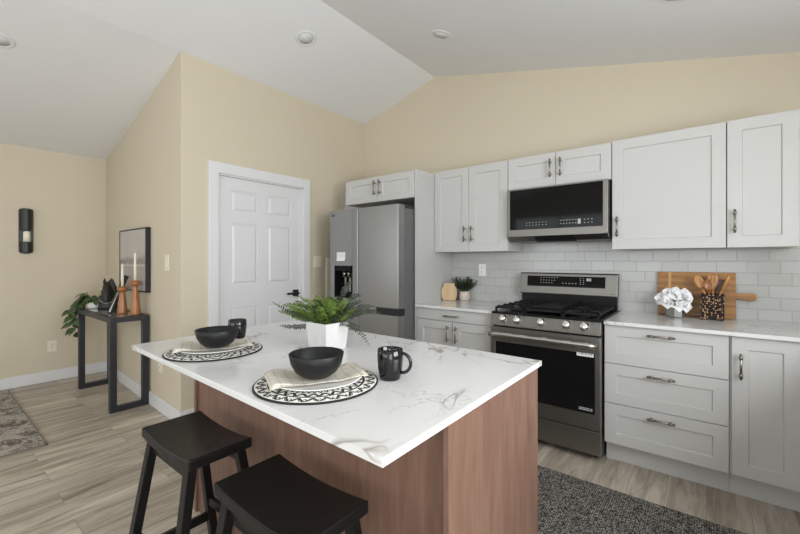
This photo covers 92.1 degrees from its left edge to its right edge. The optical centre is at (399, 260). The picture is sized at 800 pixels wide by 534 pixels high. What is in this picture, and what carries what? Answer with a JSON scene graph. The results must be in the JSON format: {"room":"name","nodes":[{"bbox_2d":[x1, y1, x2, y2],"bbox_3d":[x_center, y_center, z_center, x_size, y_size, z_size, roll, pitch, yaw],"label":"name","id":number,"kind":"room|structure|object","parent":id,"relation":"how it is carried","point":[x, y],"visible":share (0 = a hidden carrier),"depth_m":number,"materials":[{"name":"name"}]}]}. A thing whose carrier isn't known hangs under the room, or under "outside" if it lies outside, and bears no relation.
{"room":"kitchen","nodes":[
{"label":"kitchen","id":0,"kind":"room"},
{"bbox_2d":[0,143,105,378],"bbox_3d":[-5.024,0.061,2.647,0.100,2.477,5.111,0,0,38],"label":"wall","id":1,"kind":"structure","parent":0,"point":[65,193],"depth_m":4.14,"materials":[{"name":"beige paint"}]},
{"bbox_2d":[18,208,33,253],"bbox_3d":[-3.857,-0.305,3.983,0.064,0.474,0.112,0,0,38],"label":"wall sconce","id":2,"kind":"object","parent":1,"relation":"attached to","point":[25,215],"visible":1,"depth_m":3.96,"materials":[{"name":"black metal"}]},
{"bbox_2d":[23,231,30,241],"bbox_3d":[-3.850,-0.247,3.978,0.058,0.108,0.058,0,0,38],"label":"pillar candle","id":3,"kind":"object","parent":2,"relation":"in","point":[26,234],"visible":1,"depth_m":3.96,"materials":[{"name":"beige wax"}]},
{"bbox_2d":[47,340,56,351],"bbox_3d":[-3.751,0.925,4.160,0.009,0.118,0.075,0,0,38],"label":"wall outlet","id":4,"kind":"object","parent":1,"relation":"attached to","point":[51,345],"visible":1,"depth_m":4.16,"materials":[{"name":"beige plastic"}]},
{"bbox_2d":[0,361,105,390],"bbox_3d":[-5.011,1.242,2.572,0.014,0.115,5.011,0,0,38],"label":"baseboard","id":5,"kind":"structure","parent":1,"relation":"attached to","point":[47,376],"depth_m":4.12,"materials":[{"name":"white paint"}]},
{"bbox_2d":[106,59,175,407],"bbox_3d":[-2.597,-0.162,3.857,2.200,2.925,0.100,0,0,41],"label":"wall","id":6,"kind":"structure","parent":0,"point":[141,168],"depth_m":3.51,"materials":[{"name":"beige paint"}]},
{"bbox_2d":[119,227,150,292],"bbox_3d":[-2.552,-0.005,3.703,0.715,0.590,0.040,0,0,38],"label":"framed picture","id":7,"kind":"object","parent":6,"relation":"attached to","point":[138,240],"visible":0.74,"depth_m":3.60,"materials":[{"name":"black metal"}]},
{"bbox_2d":[105,362,179,418],"bbox_3d":[-2.589,1.242,3.775,2.282,0.115,0.014,0,0,41],"label":"baseboard","id":8,"kind":"structure","parent":6,"relation":"attached to","point":[158,403],"depth_m":3.44,"materials":[{"name":"white paint"}]},
{"bbox_2d":[158,362,161,372],"bbox_3d":[-2.069,0.900,3.327,0.085,0.135,0.009,0,0,38],"label":"wall outlet","id":9,"kind":"object","parent":6,"relation":"attached to","point":[159,363],"visible":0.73,"depth_m":3.32,"materials":[{"name":"beige plastic"}]},
{"bbox_2d":[164,255,168,270],"bbox_3d":[-1.952,0.020,3.225,0.085,0.135,0.011,0,0,38],"label":"light switch","id":10,"kind":"object","parent":6,"relation":"attached to","point":[166,257],"visible":1,"depth_m":3.22,"materials":[{"name":"beige plastic"}]},
{"bbox_2d":[176,51,364,410],"bbox_3d":[-1.112,-0.172,3.881,0.100,2.945,2.088,0,0,38],"label":"wall","id":11,"kind":"structure","parent":0,"point":[223,115],"depth_m":3.39,"materials":[{"name":"beige paint"}]},
{"bbox_2d":[179,408,193,416],"bbox_3d":[-1.072,1.242,3.840,0.014,0.115,2.102,0,0,38],"label":"baseboard","id":12,"kind":"structure","parent":11,"relation":"attached to","point":[188,411],"depth_m":3.05,"materials":[{"name":"white paint"}]},
{"bbox_2d":[208,160,309,326],"bbox_3d":[-1.300,0.235,3.631,0.118,2.130,1.041,0,0,38],"label":"trim","id":13,"kind":"structure","parent":11,"relation":"attached to","point":[215,169],"depth_m":3.32,"materials":[{"name":"white paint"}]},
{"bbox_2d":[219,175,299,326],"bbox_3d":[-1.276,0.283,3.612,0.092,2.018,0.849,0,0,38],"label":"door","id":14,"kind":"structure","parent":11,"relation":"in","point":[259,223],"depth_m":3.59,"materials":[{"name":"white paint"}]},
{"bbox_2d":[314,256,321,266],"bbox_3d":[-0.870,0.012,4.097,0.011,0.118,0.108,0,0,38],"label":"light switch","id":15,"kind":"object","parent":11,"relation":"attached to","point":[317,259],"visible":1,"depth_m":4.09,"materials":[{"name":"beige plastic"}]},
{"bbox_2d":[326,258,329,298],"bbox_3d":[-0.782,0.580,4.207,0.012,1.210,0.063,0,0,38],"label":"trim","id":16,"kind":"structure","parent":11,"relation":"attached to","point":[327,259],"depth_m":4.19,"materials":[{"name":"beige plastic"}]},
{"bbox_2d":[306,321,348,348],"bbox_3d":[-0.319,0.327,1.693,0.132,0.118,0.132,0,0,38],"label":"pot","id":17,"kind":"object","parent":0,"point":[319,333],"depth_m":1.65,"materials":[{"name":"white ceramic"}]},
{"bbox_2d":[0,0,799,159],"bbox_3d":[-1.763,-1.553,1.261,6.730,0.898,7.200,0,0,38],"label":"ceiling","id":18,"kind":"structure","parent":0,"point":[77,74],"depth_m":2.94,"materials":[{"name":"white paint"}]},
{"bbox_2d":[0,33,15,47],"bbox_3d":[-2.774,-1.522,2.665,0.168,0.037,0.172,0,0,38],"label":"recessed light","id":19,"kind":"object","parent":18,"relation":"in","point":[6,41],"visible":1,"depth_m":2.69,"materials":[{"name":"white plastic"}]},
{"bbox_2d":[295,30,315,45],"bbox_3d":[-0.774,-1.825,3.174,0.166,0.048,0.172,0,0,38],"label":"ceiling light","id":20,"kind":"object","parent":18,"relation":"attached to","point":[303,38],"visible":1,"depth_m":3.17,"materials":[{"name":"white plastic"}]},
{"bbox_2d":[430,30,451,39],"bbox_3d":[0.324,-1.780,3.049,0.167,0.042,0.172,0,0,38],"label":"ceiling light","id":21,"kind":"object","parent":18,"relation":"attached to","point":[438,34],"visible":1,"depth_m":3.04,"materials":[{"name":"white plastic"}]},
{"bbox_2d":[657,0,684,3],"bbox_3d":[1.467,-1.421,2.066,0.167,0.042,0.172,0,0,38],"label":"ceiling light","id":22,"kind":"object","parent":18,"relation":"attached to","point":[661,1],"visible":1,"depth_m":2.12,"materials":[{"name":"white plastic"}]},
{"bbox_2d":[0,371,799,533],"bbox_3d":[-1.763,1.330,1.261,6.930,0.060,7.200,0,0,38],"label":"floor","id":23,"kind":"structure","parent":0,"point":[86,478],"depth_m":2.29,"materials":[{"name":"grey wood"}]},
{"bbox_2d":[0,390,47,457],"bbox_3d":[-3.936,1.294,2.344,1.822,0.013,2.391,0,0,38],"label":"area rug","id":24,"kind":"object","parent":23,"relation":"on","point":[18,434],"visible":1,"depth_m":2.92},
{"bbox_2d":[78,308,148,413],"bbox_3d":[-2.768,0.895,3.701,1.040,0.809,0.292,0,0,38],"label":"console table","id":25,"kind":"object","parent":23,"relation":"on","point":[111,318],"visible":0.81,"depth_m":3.46,"materials":[{"name":"black metal"}]},
{"bbox_2d":[61,290,101,336],"bbox_3d":[-3.203,0.551,3.940,0.403,0.478,0.356,0,0,-37],"label":"trailing plant","id":26,"kind":"object","parent":25,"relation":"on","point":[92,302],"visible":0.83,"depth_m":3.90,"materials":[{"name":"green plant"}]},
{"bbox_2d":[98,278,117,308],"bbox_3d":[-2.956,0.335,3.910,0.191,0.310,0.170,0,0,38],"label":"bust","id":27,"kind":"object","parent":25,"relation":"on","point":[107,294],"visible":0.91,"depth_m":3.87,"materials":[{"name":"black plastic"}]},
{"bbox_2d":[108,275,128,312],"bbox_3d":[-2.679,0.314,3.663,0.071,0.349,0.158,0,0,38],"label":"sculpture","id":28,"kind":"object","parent":25,"relation":"on","point":[113,305],"visible":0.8,"depth_m":3.63,"materials":[{"name":"silver metal"}]},
{"bbox_2d":[117,286,127,313],"bbox_3d":[-2.567,0.365,3.568,0.086,0.250,0.086,0,0,38],"label":"candle holder","id":29,"kind":"object","parent":25,"relation":"on","point":[122,302],"visible":1,"depth_m":3.54,"materials":[{"name":"brown wood"}]},
{"bbox_2d":[121,263,123,285],"bbox_3d":[-2.567,0.138,3.568,0.023,0.233,0.023,0,0,38],"label":"taper candle","id":30,"kind":"object","parent":29,"relation":"on","point":[122,268],"visible":0.97,"depth_m":3.56,"materials":[{"name":"beige wax"}]},
{"bbox_2d":[129,280,140,314],"bbox_3d":[-2.395,0.335,3.488,0.086,0.310,0.086,0,0,38],"label":"candle holder","id":31,"kind":"object","parent":25,"relation":"on","point":[135,302],"visible":1,"depth_m":3.46,"materials":[{"name":"brown wood"}]},
{"bbox_2d":[134,253,136,279],"bbox_3d":[-2.395,0.058,3.488,0.023,0.273,0.023,0,0,38],"label":"taper candle","id":32,"kind":"object","parent":31,"relation":"on","point":[135,265],"visible":0.94,"depth_m":3.48,"materials":[{"name":"beige wax"}]},
{"bbox_2d":[129,411,251,533],"bbox_3d":[-0.809,0.989,1.525,0.460,0.621,0.389,0,0,38],"label":"stool","id":33,"kind":"object","parent":23,"relation":"on","point":[187,443],"visible":0.97,"depth_m":1.51,"materials":[{"name":"black paint"}]},
{"bbox_2d":[214,454,367,533],"bbox_3d":[-0.329,0.989,1.135,0.460,0.621,0.389,0,0,38],"label":"stool","id":34,"kind":"object","parent":23,"relation":"on","point":[273,495],"visible":1,"depth_m":1.11,"materials":[{"name":"black paint"}]},
{"bbox_2d":[194,368,537,533],"bbox_3d":[-0.296,0.853,1.707,1.582,0.894,0.647,0,0,38],"label":"kitchen island","id":35,"kind":"object","parent":23,"relation":"on","point":[478,474],"visible":0.26,"depth_m":1.23,"materials":[{"name":"brown wood"}]},
{"bbox_2d":[131,321,541,467],"bbox_3d":[-0.362,0.396,1.616,1.591,0.020,0.945,0,0,38],"label":"island countertop","id":36,"kind":"structure","parent":35,"relation":"on","point":[443,384],"depth_m":1.20,"materials":[{"name":"white stone"}]},
{"bbox_2d":[162,341,262,362],"bbox_3d":[-0.791,0.383,1.648,0.385,0.006,0.385,0,0,38],"label":"placemat","id":37,"kind":"object","parent":36,"relation":"on","point":[248,350],"visible":0.65,"depth_m":1.54,"materials":[{"name":"white fabric"}]},
{"bbox_2d":[180,339,247,353],"bbox_3d":[-0.791,0.371,1.648,0.286,0.018,0.286,0,0,38],"label":"dinner plate","id":38,"kind":"object","parent":37,"relation":"on","point":[240,347],"visible":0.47,"depth_m":1.58,"materials":[{"name":"white ceramic"}]},
{"bbox_2d":[172,337,252,353],"bbox_3d":[-0.797,0.360,1.654,0.298,0.019,0.178,0,0,-26],"label":"napkin","id":39,"kind":"object","parent":38,"relation":"on","point":[186,345],"visible":0.77,"depth_m":1.63,"materials":[{"name":"beige fabric"}]},
{"bbox_2d":[194,326,238,347],"bbox_3d":[-0.764,0.323,1.613,0.169,0.074,0.169,0,0,38],"label":"bowl","id":40,"kind":"object","parent":39,"relation":"on","point":[212,336],"visible":1,"depth_m":1.56,"materials":[{"name":"black ceramic"}]},
{"bbox_2d":[228,318,246,338],"bbox_3d":[-0.798,0.337,1.895,0.085,0.098,0.117,0,0,-22],"label":"mug","id":41,"kind":"object","parent":36,"relation":"on","point":[241,323],"visible":0.62,"depth_m":1.85,"materials":[{"name":"black ceramic"}]},
{"bbox_2d":[252,369,377,404],"bbox_3d":[-0.261,0.383,1.217,0.385,0.006,0.385,0,0,38],"label":"placemat","id":42,"kind":"object","parent":36,"relation":"on","point":[365,384],"visible":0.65,"depth_m":1.10,"materials":[{"name":"white fabric"}]},
{"bbox_2d":[280,364,361,390],"bbox_3d":[-0.261,0.371,1.217,0.286,0.018,0.286,0,0,38],"label":"dinner plate","id":43,"kind":"object","parent":42,"relation":"on","point":[329,385],"visible":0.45,"depth_m":1.14,"materials":[{"name":"white ceramic"}]},
{"bbox_2d":[263,362,367,391],"bbox_3d":[-0.267,0.360,1.222,0.298,0.019,0.178,0,0,-26],"label":"napkin","id":44,"kind":"object","parent":43,"relation":"on","point":[275,378],"visible":0.75,"depth_m":1.19,"materials":[{"name":"beige fabric"}]},
{"bbox_2d":[288,346,343,379],"bbox_3d":[-0.260,0.323,1.200,0.169,0.074,0.169,0,0,38],"label":"bowl","id":45,"kind":"object","parent":44,"relation":"on","point":[313,363],"visible":1,"depth_m":1.15,"materials":[{"name":"black ceramic"}]},
{"bbox_2d":[273,281,381,348],"bbox_3d":[-0.311,0.240,1.701,0.468,0.292,0.229,0,0,26],"label":"potted fern","id":46,"kind":"object","parent":36,"relation":"on","point":[326,326],"visible":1,"depth_m":1.67,"materials":[{"name":"green plant"}]},
{"bbox_2d":[377,346,411,380],"bbox_3d":[-0.021,0.337,1.262,0.107,0.098,0.085,0,0,-15],"label":"mug","id":47,"kind":"object","parent":36,"relation":"on","point":[389,358],"visible":1,"depth_m":1.23,"materials":[{"name":"black ceramic"}]},
{"bbox_2d":[330,204,414,339],"bbox_3d":[-0.098,0.407,3.845,0.862,1.786,0.823,0,0,38],"label":"refrigerator","id":48,"kind":"object","parent":23,"relation":"on","point":[377,242],"visible":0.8,"depth_m":3.42,"materials":[{"name":"metal"}]},
{"bbox_2d":[336,252,344,260],"bbox_3d":[-0.567,-0.036,3.688,0.113,0.083,0.011,0,0,38],"label":"paper note","id":49,"kind":"object","parent":48,"relation":"attached to","point":[340,255],"visible":1,"depth_m":3.69,"materials":[{"name":"white paper"}]},
{"bbox_2d":[344,169,451,340],"bbox_3d":[-0.150,0.244,4.026,1.218,2.112,0.660,0,0,38],"label":"tall cabinet","id":50,"kind":"object","parent":23,"relation":"on","point":[415,188],"visible":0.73,"depth_m":3.59,"materials":[{"name":"white paint"}]},
{"bbox_2d":[417,307,493,351],"bbox_3d":[0.611,0.855,3.416,0.729,0.891,0.650,0,0,38],"label":"base cabinet","id":51,"kind":"object","parent":23,"relation":"on","point":[462,329],"visible":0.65,"depth_m":3.17,"materials":[{"name":"white paint"}]},
{"bbox_2d":[415,299,507,313],"bbox_3d":[0.614,0.397,3.420,0.730,0.022,0.639,0,0,38],"label":"countertop","id":52,"kind":"structure","parent":51,"relation":"on","point":[477,306],"depth_m":3.30,"materials":[{"name":"white stone"}]},
{"bbox_2d":[441,283,456,299],"bbox_3d":[0.474,0.301,3.723,0.150,0.167,0.032,0,0,6],"label":"board","id":53,"kind":"object","parent":52,"relation":"on","point":[449,291],"visible":1,"depth_m":3.71,"materials":[{"name":"brown wood"}]},
{"bbox_2d":[452,276,477,300],"bbox_3d":[0.604,0.270,3.709,0.294,0.232,0.193,0,0,38],"label":"potted plant","id":54,"kind":"object","parent":52,"relation":"on","point":[463,295],"visible":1,"depth_m":3.69,"materials":[{"name":"green plant"}]},
{"bbox_2d":[488,272,618,457],"bbox_3d":[1.161,0.702,2.907,0.752,1.196,0.744,0,0,38],"label":"gas range","id":55,"kind":"object","parent":23,"relation":"on","point":[558,320],"visible":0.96,"depth_m":2.64,"materials":[{"name":"metal"}]},
{"bbox_2d":[492,305,618,322],"bbox_3d":[1.182,0.391,2.933,0.752,0.018,0.627,0,0,38],"label":"cooktop","id":56,"kind":"object","parent":55,"relation":"in","point":[508,313],"depth_m":2.72,"materials":[{"name":"black metal"}]},
{"bbox_2d":[538,465,746,533],"bbox_3d":[0.836,1.296,2.031,2.280,0.009,0.680,0,0,38],"label":"runner rug","id":57,"kind":"object","parent":23,"relation":"on","point":[567,504],"visible":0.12,"depth_m":1.97,"materials":[{"name":"grey carpet"}]},
{"bbox_2d":[605,324,728,491],"bbox_3d":[1.736,0.855,2.522,0.616,0.891,0.650,0,0,38],"label":"base cabinet","id":58,"kind":"object","parent":23,"relation":"on","point":[667,391],"visible":0.91,"depth_m":2.29,"materials":[{"name":"white paint"}]},
{"bbox_2d":[729,336,799,511],"bbox_3d":[2.156,0.855,2.187,0.456,0.891,0.650,0,0,38],"label":"base cabinet","id":59,"kind":"object","parent":23,"relation":"on","point":[764,374],"visible":0.8,"depth_m":2.03,"materials":[{"name":"white paint"}]},
{"bbox_3d":[1.985,0.854,1.084,0.638,0.891,2.588,0,0,38],"label":"base cabinet","id":60,"kind":"object","parent":23,"relation":"on","visible":0},
{"bbox_2d":[604,311,799,341],"bbox_3d":[2.171,0.397,2.183,1.714,0.022,0.639,0,0,38],"label":"countertop","id":61,"kind":"structure","parent":60,"relation":"on","point":[782,331],"depth_m":2.29,"materials":[{"name":"white stone"}]},
{"bbox_2d":[654,286,692,317],"bbox_3d":[1.875,0.282,2.636,0.199,0.208,0.221,0,0,-3],"label":"potted flowers","id":62,"kind":"object","parent":61,"relation":"on","point":[676,302],"visible":1,"depth_m":2.59,"materials":[{"name":"white plant"}]},
{"bbox_2d":[657,272,756,318],"bbox_3d":[2.073,0.233,2.631,0.528,0.303,0.047,0,0,38],"label":"cutting board","id":63,"kind":"object","parent":61,"relation":"on","point":[682,280],"visible":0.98,"depth_m":2.64,"materials":[{"name":"brown wood"}]},
{"bbox_2d":[700,275,730,320],"bbox_3d":[2.061,0.239,2.520,0.154,0.293,0.120,0,0,38],"label":"utensil crock","id":64,"kind":"object","parent":61,"relation":"on","point":[711,305],"depth_m":2.48,"materials":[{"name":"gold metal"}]},
{"bbox_2d":[694,275,705,293],"bbox_3d":[2.019,0.235,2.549,0.118,0.273,0.019,0,0,45],"label":"wooden spoon","id":65,"kind":"object","parent":64,"relation":"in","point":[699,282],"visible":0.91,"depth_m":2.57,"materials":[{"name":"brown wood"}]},
{"bbox_2d":[704,279,713,293],"bbox_3d":[2.023,0.246,2.528,0.022,0.248,0.051,0,0,-36],"label":"wooden spoon","id":66,"kind":"object","parent":64,"relation":"in","point":[708,284],"visible":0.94,"depth_m":2.53,"materials":[{"name":"brown wood"}]},
{"bbox_2d":[708,275,717,293],"bbox_3d":[2.066,0.234,2.547,0.052,0.272,0.019,0,0,38],"label":"slotted turner","id":67,"kind":"object","parent":64,"relation":"in","point":[711,278],"visible":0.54,"depth_m":2.54,"materials":[{"name":"brown wood"}]},
{"bbox_2d":[716,279,724,293],"bbox_3d":[2.104,0.246,2.530,0.060,0.248,0.013,0,0,38],"label":"spatula","id":68,"kind":"object","parent":64,"relation":"in","point":[719,285],"visible":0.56,"depth_m":2.53,"materials":[{"name":"brown wood"}]},
{"bbox_2d":[365,52,799,322],"bbox_3d":[1.344,-0.311,3.326,4.636,3.222,0.100,0,0,38],"label":"wall","id":69,"kind":"structure","parent":0,"point":[459,121],"depth_m":3.25,"materials":[{"name":"beige paint"}]},
{"bbox_2d":[434,160,522,252],"bbox_3d":[0.696,-0.453,3.526,0.725,0.750,0.368,0,0,38],"label":"upper cabinet","id":70,"kind":"object","parent":69,"relation":"attached to","point":[471,203],"visible":0.98,"depth_m":3.39,"materials":[{"name":"white paint"}]},
{"bbox_2d":[508,143,611,189],"bbox_3d":[1.280,-0.701,3.063,0.761,0.258,0.368,0,0,38],"label":"upper cabinet","id":71,"kind":"object","parent":69,"relation":"attached to","point":[589,163],"visible":0.83,"depth_m":2.92,"materials":[{"name":"white paint"}]},
{"bbox_2d":[508,179,611,242],"bbox_3d":[1.278,-0.357,3.052,0.726,0.422,0.390,0,0,38],"label":"microwave","id":72,"kind":"object","parent":71,"relation":"attached to","point":[576,211],"visible":0.98,"depth_m":2.87,"materials":[{"name":"metal"}]},
{"bbox_2d":[452,241,799,322],"bbox_3d":[1.788,0.200,2.903,3.214,1.000,0.010,0,0,38],"label":"backsplash","id":73,"kind":"structure","parent":69,"relation":"attached to","point":[772,274],"depth_m":2.88,"materials":[{"name":"white tile"}]},
{"bbox_2d":[479,264,485,275],"bbox_3d":[0.786,0.092,3.687,0.073,0.115,0.009,0,0,38],"label":"wall outlet","id":74,"kind":"object","parent":73,"relation":"attached to","point":[482,267],"visible":1,"depth_m":3.68,"materials":[{"name":"white plastic"}]},
{"bbox_2d":[612,122,725,249],"bbox_3d":[1.820,-0.458,2.633,0.615,0.760,0.368,0,0,38],"label":"upper cabinet","id":75,"kind":"object","parent":69,"relation":"attached to","point":[669,188],"visible":1,"depth_m":2.51,"materials":[{"name":"white paint"}]},
{"bbox_2d":[725,109,799,248],"bbox_3d":[2.184,-0.459,2.343,0.313,0.762,0.368,0,0,38],"label":"upper cabinet","id":76,"kind":"object","parent":69,"relation":"attached to","point":[763,151],"visible":0.94,"depth_m":2.23,"materials":[{"name":"white paint"}]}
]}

